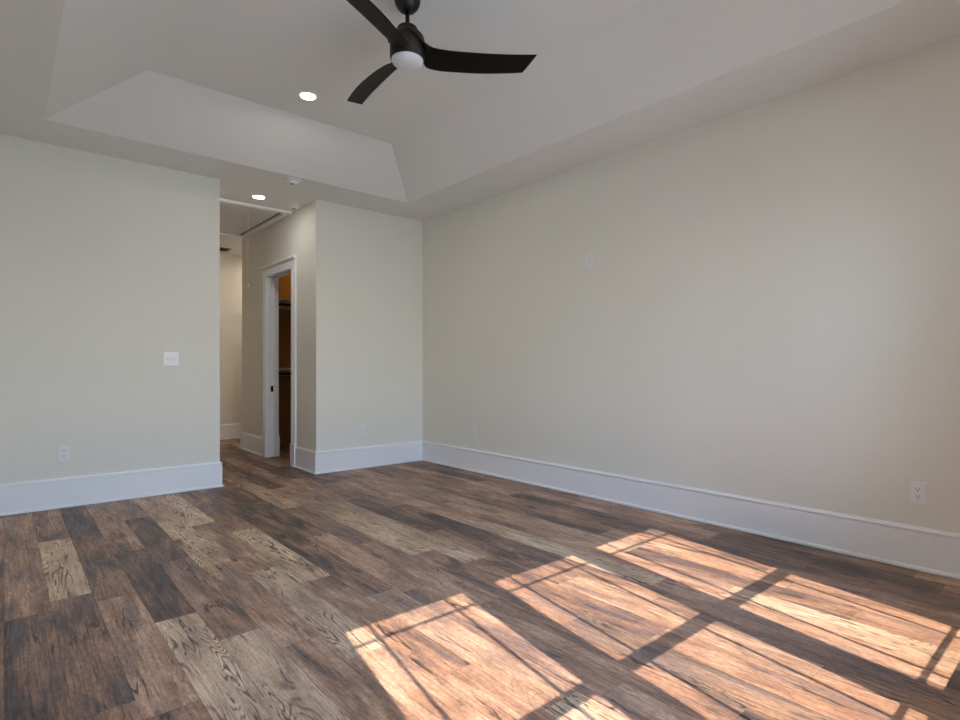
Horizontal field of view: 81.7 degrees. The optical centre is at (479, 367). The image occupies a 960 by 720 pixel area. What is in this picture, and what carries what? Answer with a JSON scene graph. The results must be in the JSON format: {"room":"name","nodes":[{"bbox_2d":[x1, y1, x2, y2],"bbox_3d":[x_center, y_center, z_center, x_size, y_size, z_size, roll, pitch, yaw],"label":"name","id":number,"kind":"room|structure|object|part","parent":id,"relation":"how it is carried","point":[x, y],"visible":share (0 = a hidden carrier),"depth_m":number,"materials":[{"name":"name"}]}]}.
{"room":"empty bedroom","nodes":[
{"label":"empty bedroom","id":0,"kind":"room"},
{"bbox_2d":[0,134,422,483],"bbox_3d":[-2.203,-0.517,5.131,3.967,3.270,0.120,0,0,-41],"label":"wall","id":1,"kind":"structure","parent":0,"point":[109,265],"depth_m":4.58,"materials":[{"name":"paint"}]},
{"bbox_2d":[58,445,69,461],"bbox_3d":[-3.163,0.656,4.219,0.072,0.116,0.009,0,0,-41],"label":"wall outlet","id":2,"kind":"object","parent":1,"relation":"attached to","point":[63,451],"visible":1,"depth_m":4.22,"materials":[{"name":"plastic"}]},
{"bbox_2d":[0,461,223,515],"bbox_3d":[-2.974,0.955,4.369,1.805,0.227,0.029,0,0,-41],"label":"baseboard","id":3,"kind":"structure","parent":1,"relation":"attached to","point":[48,494],"depth_m":4.38,"materials":[{"name":"paint"}]},
{"bbox_2d":[163,352,178,365],"bbox_3d":[-2.610,-0.069,4.690,0.118,0.116,0.017,0,0,-41],"label":"light switch","id":4,"kind":"object","parent":1,"relation":"attached to","point":[169,358],"visible":1,"depth_m":4.69,"materials":[{"name":"plastic"}]},
{"bbox_2d":[358,424,363,435],"bbox_3d":[-1.255,0.663,5.862,0.072,0.116,0.009,0,0,-41],"label":"wall outlet","id":5,"kind":"object","parent":1,"relation":"attached to","point":[360,426],"visible":1,"depth_m":5.86,"materials":[{"name":"plastic"}]},
{"bbox_2d":[315,440,421,474],"bbox_3d":[-1.149,0.955,5.939,1.315,0.227,0.029,0,0,-41],"label":"baseboard","id":6,"kind":"structure","parent":1,"relation":"attached to","point":[336,460],"depth_m":5.89,"materials":[{"name":"paint"}]},
{"bbox_2d":[220,253,241,423],"bbox_3d":[-3.406,-0.517,8.587,3.100,3.270,0.120,0,0,-41],"label":"wall","id":7,"kind":"structure","parent":0,"point":[230,265],"depth_m":8.25,"materials":[{"name":"paint"}]},
{"bbox_2d":[220,423,241,439],"bbox_3d":[-3.403,0.955,8.491,2.980,0.227,0.029,0,0,-41],"label":"baseboard","id":8,"kind":"structure","parent":7,"relation":"attached to","point":[227,431],"depth_m":8.23,"materials":[{"name":"paint"}]},
{"bbox_2d":[242,202,310,449],"bbox_3d":[-2.368,-0.517,6.483,0.120,3.270,2.144,0,0,-41],"label":"wall","id":9,"kind":"structure","parent":0,"point":[290,235],"depth_m":6.30,"materials":[{"name":"paint"}]},
{"bbox_2d":[239,431,261,455],"bbox_3d":[-2.871,0.955,6.954,0.029,0.227,0.831,0,0,-41],"label":"baseboard","id":10,"kind":"structure","parent":9,"relation":"attached to","point":[249,442],"depth_m":6.96,"materials":[{"name":"paint"}]},
{"bbox_2d":[260,255,296,466],"bbox_3d":[-2.228,-0.062,6.321,0.208,2.260,0.996,0,0,-41],"label":"door frame","id":11,"kind":"structure","parent":9,"relation":"in","point":[270,438],"depth_m":6.57,"materials":[{"name":"paint"}]},
{"bbox_3d":[-2.561,-0.122,6.599,0.021,1.891,0.112,0,0,-41],"label":"casing","id":12,"kind":"part","parent":11,"relation":"part of","materials":[{"name":"paint"}]},
{"bbox_3d":[-2.454,-0.122,6.691,0.021,1.891,0.112,0,0,-41],"label":"casing","id":13,"kind":"part","parent":11,"relation":"part of","materials":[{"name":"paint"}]},
{"bbox_3d":[-2.278,-1.109,6.274,0.018,0.082,0.974,0,0,-41],"label":"head casing","id":14,"kind":"part","parent":11,"relation":"part of","materials":[{"name":"paint"}]},
{"bbox_3d":[-1.998,-0.122,5.946,0.021,1.891,0.112,0,0,-41],"label":"casing","id":15,"kind":"part","parent":11,"relation":"part of","materials":[{"name":"paint"}]},
{"bbox_2d":[294,446,315,473],"bbox_3d":[-1.796,0.955,5.705,0.029,0.227,0.517,0,0,-41],"label":"baseboard","id":16,"kind":"structure","parent":9,"relation":"attached to","point":[304,458],"depth_m":5.70,"materials":[{"name":"paint"}]},
{"bbox_2d":[279,274,290,429],"bbox_3d":[-2.225,-0.517,7.908,1.955,3.270,0.070,0,0,-41],"label":"wall","id":17,"kind":"structure","parent":0,"point":[285,281],"depth_m":7.51,"materials":[{"name":"paint"}]},
{"bbox_2d":[279,429,290,446],"bbox_3d":[-2.193,0.955,7.870,1.955,0.227,0.029,0,0,-41],"label":"baseboard","id":18,"kind":"structure","parent":17,"relation":"attached to","point":[285,434],"depth_m":7.49,"materials":[{"name":"paint"}]},
{"bbox_2d":[279,298,290,309],"bbox_3d":[-2.104,-0.837,7.768,1.955,0.110,0.300,0,0,-41],"label":"closet shelf","id":19,"kind":"object","parent":17,"relation":"attached to","point":[284,303],"visible":0.02,"depth_m":7.33,"materials":[{"name":"paint"}]},
{"bbox_3d":[-2.039,-0.817,7.692,1.955,0.032,0.032,0,0,-41],"label":"hanging rod","id":20,"kind":"part","parent":19,"relation":"part of","materials":[{"name":"black metal"}]},
{"bbox_2d":[279,368,290,375],"bbox_3d":[-2.104,0.065,7.768,1.955,0.110,0.300,0,0,-41],"label":"closet shelf","id":21,"kind":"object","parent":17,"relation":"attached to","point":[282,371],"visible":0.02,"depth_m":7.26,"materials":[{"name":"paint"}]},
{"bbox_3d":[-2.039,0.085,7.692,1.955,0.032,0.032,0,0,-41],"label":"hanging rod","id":22,"kind":"part","parent":21,"relation":"part of","materials":[{"name":"black metal"}]},
{"bbox_2d":[0,438,959,719],"bbox_3d":[-1.162,1.069,4.488,4.806,0.002,9.120,0,0,-41],"label":"floor","id":23,"kind":"structure","parent":0,"point":[416,590],"depth_m":2.40,"materials":[{"name":"brown wood"}]},
{"bbox_2d":[0,0,959,255],"bbox_3d":[-1.143,-1.938,4.505,4.996,0.527,9.260,0,0,-41],"label":"ceiling","id":24,"kind":"structure","parent":0,"point":[208,88],"depth_m":3.59,"materials":[{"name":"paint"}]},
{"bbox_2d":[220,247,230,251],"bbox_3d":[-3.741,-1.671,7.810,0.400,0.008,0.220,0,0,-41],"label":"ceiling vent","id":25,"kind":"object","parent":24,"relation":"in","point":[221,248],"visible":0.4,"depth_m":7.87,"materials":[{"name":"black metal"}]},
{"bbox_2d":[220,198,291,286],"bbox_3d":[-2.843,-1.361,6.277,0.844,1.007,1.539,0,0,-41],"label":"attic hatch","id":26,"kind":"object","parent":24,"relation":"attached to","point":[236,217],"visible":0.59,"depth_m":6.20,"materials":[{"name":"paint"}]},
{"bbox_3d":[-2.847,-1.684,6.274,0.686,0.018,1.391,0,0,-41],"label":"door panel","id":27,"kind":"part","parent":26,"relation":"part of","materials":[{"name":"paint"}]},
{"bbox_3d":[-2.843,-1.770,6.277,0.718,0.189,1.415,0,0,-41],"label":"rough frame","id":28,"kind":"part","parent":26,"relation":"part of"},
{"bbox_3d":[-2.843,-1.663,6.277,0.844,0.024,1.539,0,0,-41],"label":"trim frame","id":29,"kind":"part","parent":26,"relation":"part of","materials":[{"name":"paint"}]},
{"bbox_2d":[251,195,266,199],"bbox_3d":[-2.176,-1.674,5.463,0.151,0.010,0.151,0,0,-41],"label":"recessed light","id":30,"kind":"object","parent":24,"relation":"in","point":[261,197],"visible":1,"depth_m":5.46,"materials":[{"name":"paint"}]},
{"bbox_2d":[283,177,300,184],"bbox_3d":[-1.683,-1.655,4.967,0.148,0.039,0.148,0,0,-41],"label":"smoke detector","id":31,"kind":"object","parent":24,"relation":"attached to","point":[289,180],"visible":1,"depth_m":4.93,"materials":[{"name":"plastic"}]},
{"bbox_2d":[286,203,300,208],"bbox_3d":[-1.922,-1.655,5.732,0.148,0.039,0.148,0,0,-41],"label":"smoke detector","id":32,"kind":"object","parent":24,"relation":"attached to","point":[290,205],"visible":1,"depth_m":5.70,"materials":[{"name":"plastic"}]},
{"bbox_2d":[297,91,317,100],"bbox_3d":[-1.257,-1.981,4.056,0.146,0.010,0.146,0,0,-41],"label":"recessed light","id":33,"kind":"object","parent":24,"relation":"in","point":[305,95],"visible":1,"depth_m":4.04,"materials":[{"name":"paint"}]},
{"bbox_2d":[346,0,536,104],"bbox_3d":[-0.501,-1.791,3.034,1.213,0.382,1.122,0,0,-41],"label":"ceiling fan","id":34,"kind":"object","parent":24,"relation":"hanging from","point":[409,51],"visible":1,"depth_m":2.98,"materials":[{"name":"black metal"}]},
{"bbox_3d":[-0.596,-1.699,3.229,0.180,0.124,0.702,0,0,-41],"label":"blade","id":35,"kind":"part","parent":34,"relation":"part of","materials":[{"name":"black plastic"}]},
{"bbox_3d":[-0.512,-1.699,2.651,0.173,0.124,0.703,0,0,20],"label":"blade","id":36,"kind":"part","parent":34,"relation":"part of","materials":[{"name":"black plastic"}]},
{"bbox_3d":[-0.054,-1.699,3.014,0.703,0.124,0.173,0,0,-10],"label":"blade","id":37,"kind":"part","parent":34,"relation":"part of","materials":[{"name":"black plastic"}]},
{"bbox_2d":[423,35,959,533],"bbox_3d":[1.217,-0.517,4.290,0.120,3.270,5.856,0,0,-41],"label":"wall","id":38,"kind":"structure","parent":0,"point":[767,307],"depth_m":3.64,"materials":[{"name":"paint"}]},
{"bbox_2d":[471,426,475,437],"bbox_3d":[-0.065,0.663,5.680,0.009,0.116,0.072,0,0,-41],"label":"wall outlet","id":39,"kind":"object","parent":38,"relation":"attached to","point":[473,428],"visible":1,"depth_m":5.68,"materials":[{"name":"plastic"}]},
{"bbox_2d":[586,253,592,267],"bbox_3d":[0.901,-0.877,4.558,0.009,0.116,0.072,0,0,-41],"label":"wall outlet","id":40,"kind":"object","parent":38,"relation":"attached to","point":[589,257],"visible":1,"depth_m":4.56,"materials":[{"name":"plastic"}]},
{"bbox_2d":[422,440,959,579],"bbox_3d":[1.160,0.955,4.242,0.029,0.227,5.616,0,0,-41],"label":"baseboard","id":41,"kind":"structure","parent":38,"relation":"attached to","point":[937,552],"depth_m":3.61,"materials":[{"name":"paint"}]},
{"bbox_2d":[909,481,926,504],"bbox_3d":[2.308,0.663,2.924,0.009,0.116,0.072,0,0,-41],"label":"wall outlet","id":42,"kind":"object","parent":38,"relation":"attached to","point":[917,490],"visible":1,"depth_m":2.92,"materials":[{"name":"plastic"}]},
{"bbox_2d":[914,494,921,499],"bbox_3d":[2.305,0.682,2.922,0.003,0.027,0.033,0,0,-41],"label":"receptacle","id":43,"kind":"object","parent":42,"relation":"attached to","point":[916,496],"depth_m":2.92,"materials":[{"name":"plastic"}]},
{"bbox_2d":[914,486,921,491],"bbox_3d":[2.305,0.643,2.922,0.003,0.027,0.033,0,0,-41],"label":"receptacle","id":44,"kind":"object","parent":42,"relation":"attached to","point":[916,488],"depth_m":2.92,"materials":[{"name":"plastic"}]}
]}

